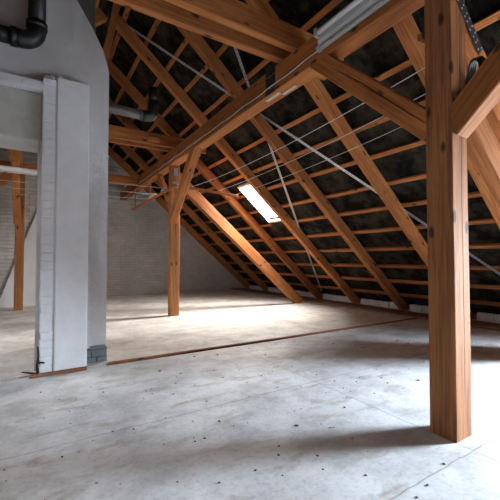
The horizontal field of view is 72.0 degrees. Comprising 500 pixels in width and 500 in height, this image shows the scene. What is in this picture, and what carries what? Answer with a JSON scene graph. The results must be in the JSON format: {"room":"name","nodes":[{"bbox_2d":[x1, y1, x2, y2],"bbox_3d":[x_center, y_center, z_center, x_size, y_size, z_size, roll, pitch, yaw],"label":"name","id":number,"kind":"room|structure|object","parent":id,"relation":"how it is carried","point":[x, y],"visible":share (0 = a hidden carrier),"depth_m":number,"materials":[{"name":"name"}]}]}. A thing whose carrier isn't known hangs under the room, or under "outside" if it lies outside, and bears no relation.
{"room":"attic","nodes":[
{"label":"attic","id":0,"kind":"room"},
{"bbox_2d":[0,148,37,296],"bbox_3d":[-6.432,-1.182,6.984,5.480,4.729,1.300,1,-2,-32],"label":"wall","id":1,"kind":"structure","parent":0,"point":[7,227],"depth_m":7.12,"materials":[{"name":"brick"}]},
{"bbox_2d":[0,213,36,307],"bbox_3d":[-4.444,-0.462,7.414,1.610,3.288,0.060,1,-2,-32],"label":"paint","id":2,"kind":"object","parent":1,"relation":"attached to","point":[7,297],"depth_m":7.22,"materials":[{"name":"paint"}]},
{"bbox_2d":[0,0,108,370],"bbox_3d":[-2.568,-0.924,2.915,2.492,4.000,0.420,1,-2,-32],"label":"wall","id":3,"kind":"structure","parent":0,"point":[71,49],"depth_m":3.28,"materials":[{"name":"paint"}]},
{"bbox_2d":[0,86,41,139],"bbox_3d":[-2.551,-1.194,2.929,1.328,0.410,0.445,1,-2,-32],"label":"lintel","id":4,"kind":"object","parent":3,"relation":"on","point":[20,111],"visible":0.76,"depth_m":3.01,"materials":[{"name":"concrete"}]},
{"bbox_2d":[0,71,42,93],"bbox_3d":[-2.448,-1.460,2.696,1.500,0.090,0.092,1,-2,-32],"label":"rail","id":5,"kind":"object","parent":4,"relation":"on","point":[6,79],"visible":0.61,"depth_m":2.96,"materials":[{"name":"white paint"}]},
{"bbox_2d":[0,0,47,48],"bbox_3d":[-2.487,-2.136,2.596,1.661,0.833,0.160,1,-2,-32],"label":"pipe","id":6,"kind":"object","parent":3,"relation":"attached to","point":[34,36],"visible":1,"depth_m":2.92,"materials":[{"name":"black plastic"}]},
{"bbox_2d":[87,344,106,363],"bbox_3d":[-1.476,1.001,3.301,0.188,0.172,0.032,1,-2,-32],"label":"brick","id":7,"kind":"object","parent":3,"relation":"attached to","point":[97,353],"visible":0.73,"depth_m":3.29,"materials":[{"name":"grey brick"}]},
{"bbox_2d":[106,155,244,295],"bbox_3d":[-3.488,-1.250,9.761,8.350,5.009,0.300,1,-2,-32],"label":"wall","id":8,"kind":"structure","parent":0,"point":[137,240],"depth_m":9.88,"materials":[{"name":"brick"}]},
{"bbox_2d":[0,289,499,499],"bbox_3d":[-1.201,1.209,3.433,11.080,0.262,13.350,1,-2,-32],"label":"floor","id":9,"kind":"structure","parent":0,"point":[403,456],"depth_m":2.27,"materials":[{"name":"grey concrete"}]},
{"bbox_2d":[0,171,11,187],"bbox_3d":[-5.612,-0.244,5.999,2.726,2.915,0.124,1,-2,-32],"label":"strut","id":10,"kind":"object","parent":9,"relation":"on","point":[5,175],"visible":0.4,"depth_m":6.55,"materials":[{"name":"brown wood"}]},
{"bbox_2d":[7,149,23,174],"bbox_3d":[-3.616,-1.626,5.256,0.165,0.249,4.610,1,-2,-32],"label":"purlin","id":11,"kind":"object","parent":10,"relation":"attached to","point":[14,155],"visible":0.22,"depth_m":5.57,"materials":[{"name":"brown wood"}]},
{"bbox_2d":[13,174,24,310],"bbox_3d":[-4.485,-0.146,6.696,0.152,2.642,0.147,1,-2,-32],"label":"timber post","id":12,"kind":"object","parent":9,"relation":"on","point":[19,229],"visible":0.79,"depth_m":6.63,"materials":[{"name":"brown wood"}]},
{"bbox_2d":[11,161,20,224],"bbox_3d":[-4.232,-1.028,6.230,0.112,1.066,1.084,1,-2,-32],"label":"brace","id":13,"kind":"object","parent":12,"relation":"attached to","point":[15,176],"visible":0.88,"depth_m":6.20,"materials":[{"name":"brown wood"}]},
{"bbox_2d":[29,366,86,378],"bbox_3d":[-1.667,1.066,3.003,0.440,0.023,0.051,1,-2,-33],"label":"board","id":14,"kind":"object","parent":9,"relation":"on","point":[84,367],"visible":1,"depth_m":2.98,"materials":[{"name":"brown wood"}]},
{"bbox_2d":[39,75,89,372],"bbox_3d":[-1.685,-0.249,3.130,0.379,2.665,0.132,1,-2,-32],"label":"pier","id":15,"kind":"object","parent":9,"relation":"on","point":[63,297],"visible":0.98,"depth_m":3.07,"materials":[{"name":"white paint"}]},
{"bbox_2d":[21,346,44,373],"bbox_3d":[-1.879,0.955,2.966,0.230,0.254,0.045,0,-2,11],"label":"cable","id":16,"kind":"object","parent":15,"relation":"attached to","point":[38,355],"visible":0.82,"depth_m":2.94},
{"bbox_2d":[77,0,95,31],"bbox_3d":[-2.042,-1.353,3.830,0.500,4.906,0.520,1,-2,-32],"label":"chimney stack","id":17,"kind":"object","parent":9,"relation":"on","point":[88,7],"visible":0.02,"depth_m":3.75,"materials":[{"name":"paint"}]},
{"bbox_2d":[103,2,120,64],"bbox_3d":[-1.671,-2.544,4.093,0.374,1.614,0.123,1,-2,-32],"label":"strut","id":18,"kind":"object","parent":17,"relation":"attached to","point":[115,10],"visible":0.48,"depth_m":4.05,"materials":[{"name":"brown wood"}]},
{"bbox_2d":[109,86,158,121],"bbox_3d":[-1.486,-1.806,4.129,0.789,0.432,0.136,1,-2,-32],"label":"flue pipe","id":19,"kind":"object","parent":17,"relation":"attached to","point":[149,115],"visible":0.94,"depth_m":4.20,"materials":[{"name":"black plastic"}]},
{"bbox_2d":[95,8,106,26],"bbox_3d":[-4.338,-1.184,3.564,5.295,4.652,0.104,1,-2,-32],"label":"rafter","id":20,"kind":"object","parent":9,"relation":"on","point":[101,18],"visible":0.11,"depth_m":4.93,"materials":[{"name":"brown wood"}]},
{"bbox_2d":[109,98,201,194],"bbox_3d":[-1.027,-1.059,8.378,5.296,4.651,0.104,1,-2,-32],"label":"rafter","id":21,"kind":"object","parent":9,"relation":"on","point":[125,121],"visible":0.11,"depth_m":7.42,"materials":[{"name":"brown wood"}]},
{"bbox_2d":[168,165,179,315],"bbox_3d":[-1.339,-0.163,6.052,0.158,2.642,0.147,1,-2,-32],"label":"timber post","id":22,"kind":"object","parent":9,"relation":"on","point":[173,229],"visible":0.8,"depth_m":5.99,"materials":[{"name":"brown wood"}]},
{"bbox_2d":[157,174,168,208],"bbox_3d":[-1.591,-1.132,6.410,0.082,0.822,0.796,1,-2,-32],"label":"brace","id":23,"kind":"object","parent":22,"relation":"attached to","point":[161,180],"visible":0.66,"depth_m":6.42,"materials":[{"name":"brown wood"}]},
{"bbox_2d":[174,168,177,175],"bbox_3d":[-1.297,-1.363,6.015,0.072,0.140,0.006,1,-2,-32],"label":"plate","id":24,"kind":"object","parent":22,"relation":"attached to","point":[175,169],"visible":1,"depth_m":6.02,"materials":[{"name":"metal"}]},
{"bbox_2d":[168,143,200,223],"bbox_3d":[-1.073,-1.026,5.551,0.123,1.114,1.161,1,-2,-32],"label":"brace","id":25,"kind":"object","parent":22,"relation":"attached to","point":[194,152],"visible":0.98,"depth_m":5.46,"materials":[{"name":"brown wood"}]},
{"bbox_2d":[108,145,249,288],"bbox_3d":[-2.204,-1.010,10.271,5.297,4.651,0.105,1,-2,-32],"label":"rafter","id":26,"kind":"object","parent":9,"relation":"on","point":[111,152],"visible":0.72,"depth_m":10.42,"materials":[{"name":"brown wood"}]},
{"bbox_2d":[117,144,267,290],"bbox_3d":[-1.644,-1.034,9.372,5.296,4.651,0.103,1,-2,-32],"label":"rafter","id":27,"kind":"object","parent":9,"relation":"on","point":[128,150],"visible":0.71,"depth_m":9.57,"materials":[{"name":"brown wood"}]},
{"bbox_2d":[107,59,322,297],"bbox_3d":[-0.408,-1.085,7.385,5.294,4.653,0.104,1,-2,-32],"label":"rafter","id":28,"kind":"object","parent":9,"relation":"on","point":[121,79],"visible":0.79,"depth_m":7.23,"materials":[{"name":"brown wood"}]},
{"bbox_2d":[116,15,360,303],"bbox_3d":[0.210,-1.111,6.392,5.295,4.652,0.105,1,-2,-32],"label":"rafter","id":29,"kind":"object","parent":9,"relation":"on","point":[122,27],"visible":0.91,"depth_m":6.04,"materials":[{"name":"brown wood"}]},
{"bbox_2d":[180,173,303,303],"bbox_3d":[-0.134,-0.092,6.988,3.072,2.656,0.132,1,-2,-32],"label":"strut","id":30,"kind":"object","parent":9,"relation":"on","point":[194,196],"visible":0.85,"depth_m":6.91,"materials":[{"name":"brown wood"}]},
{"bbox_2d":[4,331,490,499],"bbox_3d":[0.742,1.068,2.732,4.774,0.010,2.848,1,-2,-32],"label":"grit","id":31,"kind":"object","parent":9,"relation":"on","point":[345,331],"visible":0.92,"depth_m":2.08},
{"bbox_2d":[108,317,417,364],"bbox_3d":[0.825,1.115,4.572,5.060,0.028,0.053,1,-2,-31],"label":"trim","id":32,"kind":"structure","parent":9,"relation":"on","point":[346,328],"depth_m":3.98,"materials":[{"name":"brown wood"}]},
{"bbox_2d":[176,26,408,309],"bbox_3d":[0.828,-1.137,5.399,5.295,4.652,0.103,1,-2,-32],"label":"rafter","id":33,"kind":"object","parent":9,"relation":"on","point":[196,41],"visible":0.88,"depth_m":5.27,"materials":[{"name":"brown wood"}]},
{"bbox_2d":[234,47,321,290],"bbox_3d":[0.700,-0.923,6.209,0.043,3.787,5.203,-1,-2,24],"label":"strip","id":34,"kind":"object","parent":33,"relation":"attached to","point":[236,50],"visible":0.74,"depth_m":5.80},
{"bbox_2d":[128,25,499,274],"bbox_3d":[0.973,-1.373,4.882,5.872,4.146,0.043,0,-2,4],"label":"strip","id":35,"kind":"object","parent":33,"relation":"attached to","point":[131,28],"visible":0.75,"depth_m":4.90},
{"bbox_2d":[326,294,333,299],"bbox_3d":[1.958,1.153,8.333,0.103,0.135,0.225,1,-2,-32],"label":"brick","id":36,"kind":"object","parent":9,"relation":"on","point":[328,297],"visible":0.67,"depth_m":8.30,"materials":[{"name":"grey brick"}]},
{"bbox_2d":[337,296,346,301],"bbox_3d":[2.151,1.144,8.026,0.101,0.136,0.225,1,-2,-32],"label":"brick","id":37,"kind":"object","parent":9,"relation":"on","point":[339,298],"visible":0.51,"depth_m":7.98,"materials":[{"name":"grey brick"}]},
{"bbox_2d":[245,0,473,319],"bbox_3d":[1.445,-1.163,4.406,5.295,4.653,0.106,1,-2,-32],"label":"rafter","id":38,"kind":"object","parent":9,"relation":"on","point":[315,88],"visible":0.55,"depth_m":4.35,"materials":[{"name":"brown wood"}]},
{"bbox_2d":[231,288,499,330],"bbox_3d":[2.972,1.129,5.908,0.472,0.043,12.900,1,-2,-32],"label":"plank","id":39,"kind":"object","parent":9,"relation":"on","point":[473,323],"visible":0.84,"depth_m":6.68,"materials":[{"name":"brown wood"}]},
{"bbox_2d":[361,299,370,304],"bbox_3d":[2.514,1.129,7.442,0.102,0.133,0.225,1,-2,-32],"label":"brick","id":40,"kind":"object","parent":9,"relation":"on","point":[363,301],"visible":0.53,"depth_m":7.40,"materials":[{"name":"grey brick"}]},
{"bbox_2d":[369,300,378,305],"bbox_3d":[2.636,1.124,7.236,0.103,0.135,0.225,1,-2,-32],"label":"brick","id":41,"kind":"object","parent":9,"relation":"on","point":[372,302],"visible":0.6,"depth_m":7.21,"materials":[{"name":"grey brick"}]},
{"bbox_2d":[379,301,388,307],"bbox_3d":[2.764,1.121,7.034,0.104,0.130,0.225,1,-2,-32],"label":"brick","id":42,"kind":"object","parent":9,"relation":"on","point":[385,304],"visible":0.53,"depth_m":7.01,"materials":[{"name":"grey brick"}]},
{"bbox_2d":[389,302,398,309],"bbox_3d":[2.898,1.110,6.836,0.104,0.143,0.225,1,-2,-32],"label":"brick","id":43,"kind":"object","parent":9,"relation":"on","point":[392,305],"visible":0.38,"depth_m":6.84,"materials":[{"name":"grey brick"}]},
{"bbox_2d":[410,304,422,312],"bbox_3d":[3.128,1.101,6.450,0.102,0.137,0.225,1,-2,-32],"label":"brick","id":44,"kind":"object","parent":9,"relation":"on","point":[414,308],"visible":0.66,"depth_m":6.41,"materials":[{"name":"grey brick"}]},
{"bbox_2d":[422,306,428,313],"bbox_3d":[3.261,1.095,6.252,0.102,0.139,0.225,1,-2,-32],"label":"brick","id":45,"kind":"object","parent":9,"relation":"on","point":[425,309],"visible":0.36,"depth_m":6.26,"materials":[{"name":"grey brick"}]},
{"bbox_2d":[393,14,499,228],"bbox_3d":[2.064,-1.190,3.412,5.294,4.654,0.104,1,-2,-32],"label":"rafter","id":46,"kind":"object","parent":9,"relation":"on","point":[407,30],"visible":0.27,"depth_m":3.06,"materials":[{"name":"brown wood"}]},
{"bbox_2d":[424,0,471,442],"bbox_3d":[1.153,-0.269,2.011,0.169,2.642,0.155,1,-2,-32],"label":"timber post","id":47,"kind":"object","parent":9,"relation":"on","point":[445,59],"visible":0.96,"depth_m":1.95,"materials":[{"name":"brown wood"}]},
{"bbox_2d":[310,54,425,141],"bbox_3d":[0.848,-1.161,2.490,0.122,1.038,1.104,1,-2,-32],"label":"brace","id":48,"kind":"object","parent":47,"relation":"attached to","point":[405,112],"visible":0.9,"depth_m":2.35,"materials":[{"name":"brown wood"}]},
{"bbox_2d":[417,32,424,43],"bbox_3d":[1.662,-1.345,2.485,1.494,0.165,0.034,1,-2,-32],"label":"line lath","id":49,"kind":"object","parent":47,"relation":"attached to","point":[421,36],"visible":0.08,"depth_m":2.09,"materials":[{"name":"brown wood"}]},
{"bbox_2d":[192,67,424,186],"bbox_3d":[0.160,-1.182,4.130,0.007,0.148,4.410,1,-2,-32],"label":"clothesline","id":50,"kind":"object","parent":49,"relation":"attached to","point":[424,67],"visible":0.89,"depth_m":3.35,"materials":[{"name":"grey metal"}]},
{"bbox_2d":[238,127,400,193],"bbox_3d":[0.907,-1.218,4.596,0.007,0.252,4.410,1,-2,-32],"label":"clothesline","id":51,"kind":"object","parent":49,"relation":"attached to","point":[399,127],"visible":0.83,"depth_m":4.41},
{"bbox_2d":[456,0,482,54],"bbox_3d":[1.303,-1.337,2.039,0.311,0.303,0.006,1,-2,-32],"label":"plate","id":52,"kind":"object","parent":47,"relation":"attached to","point":[461,4],"visible":1,"depth_m":2.04,"materials":[{"name":"metal"}]},
{"bbox_2d":[451,41,499,137],"bbox_3d":[1.425,-1.178,1.561,0.122,1.068,1.100,1,-2,-32],"label":"brace","id":53,"kind":"object","parent":47,"relation":"attached to","point":[481,93],"visible":0.94,"depth_m":1.82,"materials":[{"name":"brown wood"}]},
{"bbox_2d":[465,56,485,85],"bbox_3d":[1.258,-0.950,1.915,0.052,0.245,0.192,0,-2,11],"label":"cable coil","id":54,"kind":"object","parent":47,"relation":"hanging from","point":[471,70],"visible":0.41,"depth_m":1.95,"materials":[{"name":"black plastic"}]},
{"bbox_2d":[465,24,499,142],"bbox_3d":[2.462,-0.122,2.820,3.038,2.493,0.134,1,-2,-32],"label":"strut","id":55,"kind":"object","parent":9,"relation":"on","point":[493,116],"visible":0.13,"depth_m":2.14,"materials":[{"name":"brown wood"}]},
{"bbox_2d":[467,117,499,208],"bbox_3d":[2.308,0.015,2.750,2.701,2.210,0.104,1,-2,-32],"label":"strut","id":56,"kind":"object","parent":9,"relation":"on","point":[483,146],"visible":0.51,"depth_m":2.28,"materials":[{"name":"brown wood"}]},
{"bbox_2d":[477,312,493,322],"bbox_3d":[3.751,1.074,5.465,0.104,0.141,0.225,1,-2,-32],"label":"brick","id":57,"kind":"object","parent":9,"relation":"on","point":[481,316],"visible":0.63,"depth_m":5.43,"materials":[{"name":"grey brick"}]},
{"bbox_2d":[494,314,499,322],"bbox_3d":[3.845,1.070,5.310,0.103,0.142,0.110,1,-2,-32],"label":"brick","id":58,"kind":"object","parent":9,"relation":"on","point":[496,316],"visible":0.75,"depth_m":5.30,"materials":[{"name":"grey brick"}]},
{"bbox_2d":[95,0,499,313],"bbox_3d":[-1.158,-1.304,3.525,10.940,4.856,13.153,1,-2,-32],"label":"roof underlay","id":59,"kind":"structure","parent":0,"point":[385,51],"depth_m":5.23,"materials":[{"name":"fabric"}]},
{"bbox_2d":[0,165,36,174],"bbox_3d":[-3.955,-1.179,4.638,3.351,0.106,0.076,1,-2,-32],"label":"ceiling pipe","id":60,"kind":"object","parent":59,"relation":"attached to","point":[2,168],"visible":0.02,"depth_m":4.98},
{"bbox_2d":[109,7,130,60],"bbox_3d":[-0.924,-3.473,3.598,0.071,0.073,12.930,1,-2,-32],"label":"batten","id":61,"kind":"object","parent":59,"relation":"attached to","point":[127,10],"visible":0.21,"depth_m":5.54,"materials":[{"name":"brown wood"}]},
{"bbox_2d":[109,19,160,118],"bbox_3d":[-0.656,-3.193,3.758,0.070,0.072,12.930,1,-2,-32],"label":"batten","id":62,"kind":"object","parent":59,"relation":"attached to","point":[156,23],"visible":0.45,"depth_m":5.70,"materials":[{"name":"brown wood"}]},
{"bbox_2d":[111,38,188,148],"bbox_3d":[-0.375,-2.897,3.924,0.073,0.069,12.930,1,-2,-32],"label":"batten","id":63,"kind":"object","parent":59,"relation":"attached to","point":[185,42],"visible":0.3,"depth_m":5.23,"materials":[{"name":"brown wood"}]},
{"bbox_2d":[123,0,269,160],"bbox_3d":[-0.112,-2.625,4.081,0.069,0.072,12.930,1,-2,-32],"label":"batten","id":64,"kind":"object","parent":59,"relation":"attached to","point":[224,47],"visible":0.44,"depth_m":5.35,"materials":[{"name":"brown wood"}]},
{"bbox_2d":[172,184,238,196],"bbox_3d":[-0.767,-1.057,6.147,1.282,0.110,0.032,1,-2,-32],"label":"line lath","id":65,"kind":"object","parent":59,"relation":"attached to","point":[173,185],"visible":0.88,"depth_m":6.17,"materials":[{"name":"brown wood"}]},
{"bbox_2d":[219,94,424,190],"bbox_3d":[0.584,-1.233,4.395,0.007,0.232,4.410,1,-2,-32],"label":"clothesline","id":66,"kind":"object","parent":65,"relation":"attached to","point":[424,94],"visible":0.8,"depth_m":3.95,"materials":[{"name":"grey metal"}]},
{"bbox_2d":[180,195,244,215],"bbox_3d":[-1.116,-1.082,8.738,0.067,0.069,3.894,1,-2,-32],"label":"batten","id":67,"kind":"object","parent":59,"relation":"attached to","point":[240,196],"visible":0.52,"depth_m":8.09,"materials":[{"name":"brown wood"}]},
{"bbox_2d":[190,210,258,226],"bbox_3d":[-0.825,-0.777,8.912,0.068,0.071,3.894,1,-2,-32],"label":"batten","id":68,"kind":"object","parent":59,"relation":"attached to","point":[254,211],"visible":0.55,"depth_m":8.27,"materials":[{"name":"brown wood"}]},
{"bbox_2d":[199,223,272,235],"bbox_3d":[-0.564,-0.505,9.067,0.068,0.067,3.894,1,-2,-32],"label":"batten","id":69,"kind":"object","parent":59,"relation":"attached to","point":[269,224],"visible":0.54,"depth_m":8.38,"materials":[{"name":"brown wood"}]},
{"bbox_2d":[136,0,342,172],"bbox_3d":[0.181,-2.319,4.255,0.070,0.070,12.930,1,-2,-32],"label":"batten","id":70,"kind":"object","parent":59,"relation":"attached to","point":[333,3],"visible":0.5,"depth_m":4.35,"materials":[{"name":"brown wood"}]},
{"bbox_2d":[237,182,281,222],"bbox_3d":[0.298,-1.012,6.963,0.941,0.863,0.610,1,-2,-32],"label":"window","id":71,"kind":"structure","parent":59,"relation":"attached to","point":[255,200],"depth_m":7.18,"materials":[{"name":"glass"}]},
{"bbox_2d":[184,99,425,200],"bbox_3d":[1.001,-1.462,4.743,0.070,0.070,12.930,1,-2,-32],"label":"batten","id":72,"kind":"object","parent":59,"relation":"attached to","point":[383,119],"visible":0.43,"depth_m":4.81,"materials":[{"name":"brown wood"}]},
{"bbox_2d":[158,9,499,193],"bbox_3d":[0.716,-1.760,4.573,0.071,0.068,12.930,1,-2,-32],"label":"batten","id":73,"kind":"object","parent":59,"relation":"attached to","point":[495,16],"visible":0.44,"depth_m":3.94,"materials":[{"name":"brown wood"}]},
{"bbox_2d":[266,139,425,189],"bbox_3d":[2.459,-1.232,2.991,0.068,0.067,8.424,1,-2,-32],"label":"batten","id":74,"kind":"object","parent":59,"relation":"attached to","point":[420,142],"visible":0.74,"depth_m":4.65,"materials":[{"name":"brown wood"}]},
{"bbox_2d":[208,218,495,244],"bbox_3d":[2.099,-0.317,5.396,0.072,0.068,12.930,1,-2,-32],"label":"batten","id":75,"kind":"object","parent":59,"relation":"attached to","point":[488,220],"visible":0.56,"depth_m":5.62,"materials":[{"name":"brown wood"}]},
{"bbox_2d":[218,243,499,254],"bbox_3d":[1.528,0.012,6.927,0.068,0.068,9.714,1,-2,-32],"label":"batten","id":76,"kind":"object","parent":59,"relation":"attached to","point":[489,245],"visible":0.57,"depth_m":5.86,"materials":[{"name":"brown wood"}]},
{"bbox_2d":[228,262,499,270],"bbox_3d":[1.815,0.311,7.098,0.071,0.070,9.714,1,-2,-32],"label":"batten","id":77,"kind":"object","parent":59,"relation":"attached to","point":[471,267],"visible":0.61,"depth_m":6.08,"materials":[{"name":"brown wood"}]},
{"bbox_2d":[236,270,499,289],"bbox_3d":[2.088,0.596,7.260,0.071,0.070,9.714,1,-2,-32],"label":"batten","id":78,"kind":"object","parent":59,"relation":"attached to","point":[482,286],"visible":0.59,"depth_m":6.35,"materials":[{"name":"brown wood"}]},
{"bbox_2d":[244,278,499,305],"bbox_3d":[3.206,0.840,6.055,0.072,0.072,12.930,1,-2,-32],"label":"batten","id":79,"kind":"object","parent":59,"relation":"attached to","point":[296,284],"visible":0.6,"depth_m":6.89,"materials":[{"name":"brown wood"}]},
{"bbox_2d":[281,169,467,207],"bbox_3d":[2.749,-0.928,3.163,0.070,0.070,8.424,1,-2,-32],"label":"batten","id":80,"kind":"object","parent":59,"relation":"attached to","point":[423,175],"visible":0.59,"depth_m":5.01,"materials":[{"name":"brown wood"}]},
{"bbox_2d":[293,191,481,222],"bbox_3d":[3.012,-0.655,3.319,0.070,0.069,8.424,1,-2,-32],"label":"batten","id":81,"kind":"object","parent":59,"relation":"attached to","point":[472,194],"visible":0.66,"depth_m":5.15,"materials":[{"name":"brown wood"}]},
{"bbox_3d":[2.368,-1.461,-2.140,10.980,4.809,0.200,1,-2,-32],"label":"wall","id":82,"kind":"structure","parent":0,"visible":0},
{"bbox_2d":[120,0,423,199],"bbox_3d":[-0.106,-1.656,4.071,0.165,0.250,12.950,1,-2,-32],"label":"purlin","id":83,"kind":"object","parent":82,"relation":"attached to","point":[392,12],"visible":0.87,"depth_m":3.31,"materials":[{"name":"brown wood"}]},
{"bbox_2d":[0,160,137,184],"bbox_3d":[-3.683,-1.597,7.233,2.574,0.174,0.123,1,-2,-32],"label":"tie","id":84,"kind":"object","parent":83,"relation":"attached to","point":[112,178],"visible":0.32,"depth_m":7.62,"materials":[{"name":"brown wood"}]},
{"bbox_2d":[108,137,199,156],"bbox_3d":[-2.366,-1.827,5.480,3.380,0.174,0.066,1,-2,-32],"label":"tie","id":85,"kind":"object","parent":83,"relation":"on","point":[110,140],"visible":0.14,"depth_m":5.76,"materials":[{"name":"brown wood"}]},
{"bbox_2d":[108,124,205,153],"bbox_3d":[-2.239,-1.842,5.277,3.380,0.195,0.064,1,-2,-32],"label":"tie","id":86,"kind":"object","parent":83,"relation":"attached to","point":[117,132],"visible":0.41,"depth_m":5.55,"materials":[{"name":"brown wood"}]},
{"bbox_2d":[148,135,159,142],"bbox_3d":[-1.576,-1.818,5.630,0.180,0.086,0.046,1,-2,-32],"label":"block","id":87,"kind":"object","parent":86,"relation":"attached to","point":[150,138],"visible":1,"depth_m":5.61,"materials":[{"name":"brown wood"}]},
{"bbox_2d":[108,0,326,79],"bbox_3d":[-0.641,-1.909,2.709,3.380,0.204,0.080,1,-2,-32],"label":"tie","id":88,"kind":"object","parent":83,"relation":"attached to","point":[162,10],"visible":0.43,"depth_m":2.85,"materials":[{"name":"brown wood"}]},
{"bbox_2d":[141,52,316,181],"bbox_3d":[-0.974,-1.570,5.302,0.011,0.032,5.840,1,-2,-32],"label":"cable","id":89,"kind":"object","parent":83,"relation":"attached to","point":[315,52],"visible":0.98,"depth_m":3.76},
{"bbox_2d":[163,0,343,61],"bbox_3d":[-0.530,-1.914,2.530,3.380,0.204,0.077,1,-2,-32],"label":"tie","id":90,"kind":"object","parent":83,"relation":"attached to","point":[237,15],"visible":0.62,"depth_m":2.82,"materials":[{"name":"brown wood"}]},
{"bbox_2d":[266,66,274,96],"bbox_3d":[0.200,-1.671,3.420,0.006,0.245,0.160,1,-2,-32],"label":"plate","id":91,"kind":"object","parent":83,"relation":"attached to","point":[270,75],"visible":1,"depth_m":3.41,"materials":[{"name":"metal"}]},
{"bbox_2d":[266,92,280,101],"bbox_3d":[0.234,-1.546,3.485,0.035,0.003,0.220,1,-2,-32],"label":"plate","id":92,"kind":"object","parent":83,"relation":"attached to","point":[278,93],"visible":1,"depth_m":3.48,"materials":[{"name":"metal"}]},
{"bbox_2d":[282,86,296,94],"bbox_3d":[0.382,-1.550,3.341,0.030,0.003,0.200,1,-2,-32],"label":"plate","id":93,"kind":"object","parent":83,"relation":"attached to","point":[293,87],"visible":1,"depth_m":3.34,"materials":[{"name":"metal"}]},
{"bbox_2d":[314,0,389,52],"bbox_3d":[0.890,-1.705,2.209,0.113,0.145,1.395,1,-2,-32],"label":"lamp","id":94,"kind":"object","parent":83,"relation":"attached to","point":[356,11],"visible":1,"depth_m":2.51,"materials":[{"name":"silver metal"}]},
{"bbox_3d":[-2.036,-1.301,7.038,0.021,0.630,0.036,1,-2,-32],"label":"hanger","id":95,"kind":"object","parent":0,"visible":0},
{"bbox_2d":[132,187,171,210],"bbox_3d":[-2.089,-1.016,7.091,0.039,0.050,2.800,1,-2,-32],"label":"line lath","id":96,"kind":"object","parent":95,"relation":"attached to","point":[170,188],"visible":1,"depth_m":6.75,"materials":[{"name":"brown wood"}]},
{"bbox_2d":[3,187,140,198],"bbox_3d":[-4.218,-1.070,5.768,5.000,0.028,0.008,1,-2,-32],"label":"clothes line","id":97,"kind":"object","parent":96,"relation":"attached to","point":[3,187],"visible":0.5,"depth_m":6.36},
{"bbox_2d":[5,193,140,203],"bbox_3d":[-4.534,-1.051,6.277,5.000,0.028,0.008,1,-2,-32],"label":"clothes line","id":98,"kind":"object","parent":96,"relation":"attached to","point":[5,193],"visible":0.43,"depth_m":6.90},
{"bbox_2d":[2,180,156,194],"bbox_3d":[-3.901,-1.088,5.259,5.000,0.028,0.008,1,-2,-32],"label":"clothes line","id":99,"kind":"object","parent":96,"relation":"attached to","point":[2,180],"visible":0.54,"depth_m":6.13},
{"bbox_2d":[0,171,166,188],"bbox_3d":[-3.584,-1.111,4.750,5.000,0.028,0.008,1,-2,-32],"label":"clothes line","id":100,"kind":"object","parent":96,"relation":"attached to","point":[0,171],"visible":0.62,"depth_m":5.61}
]}

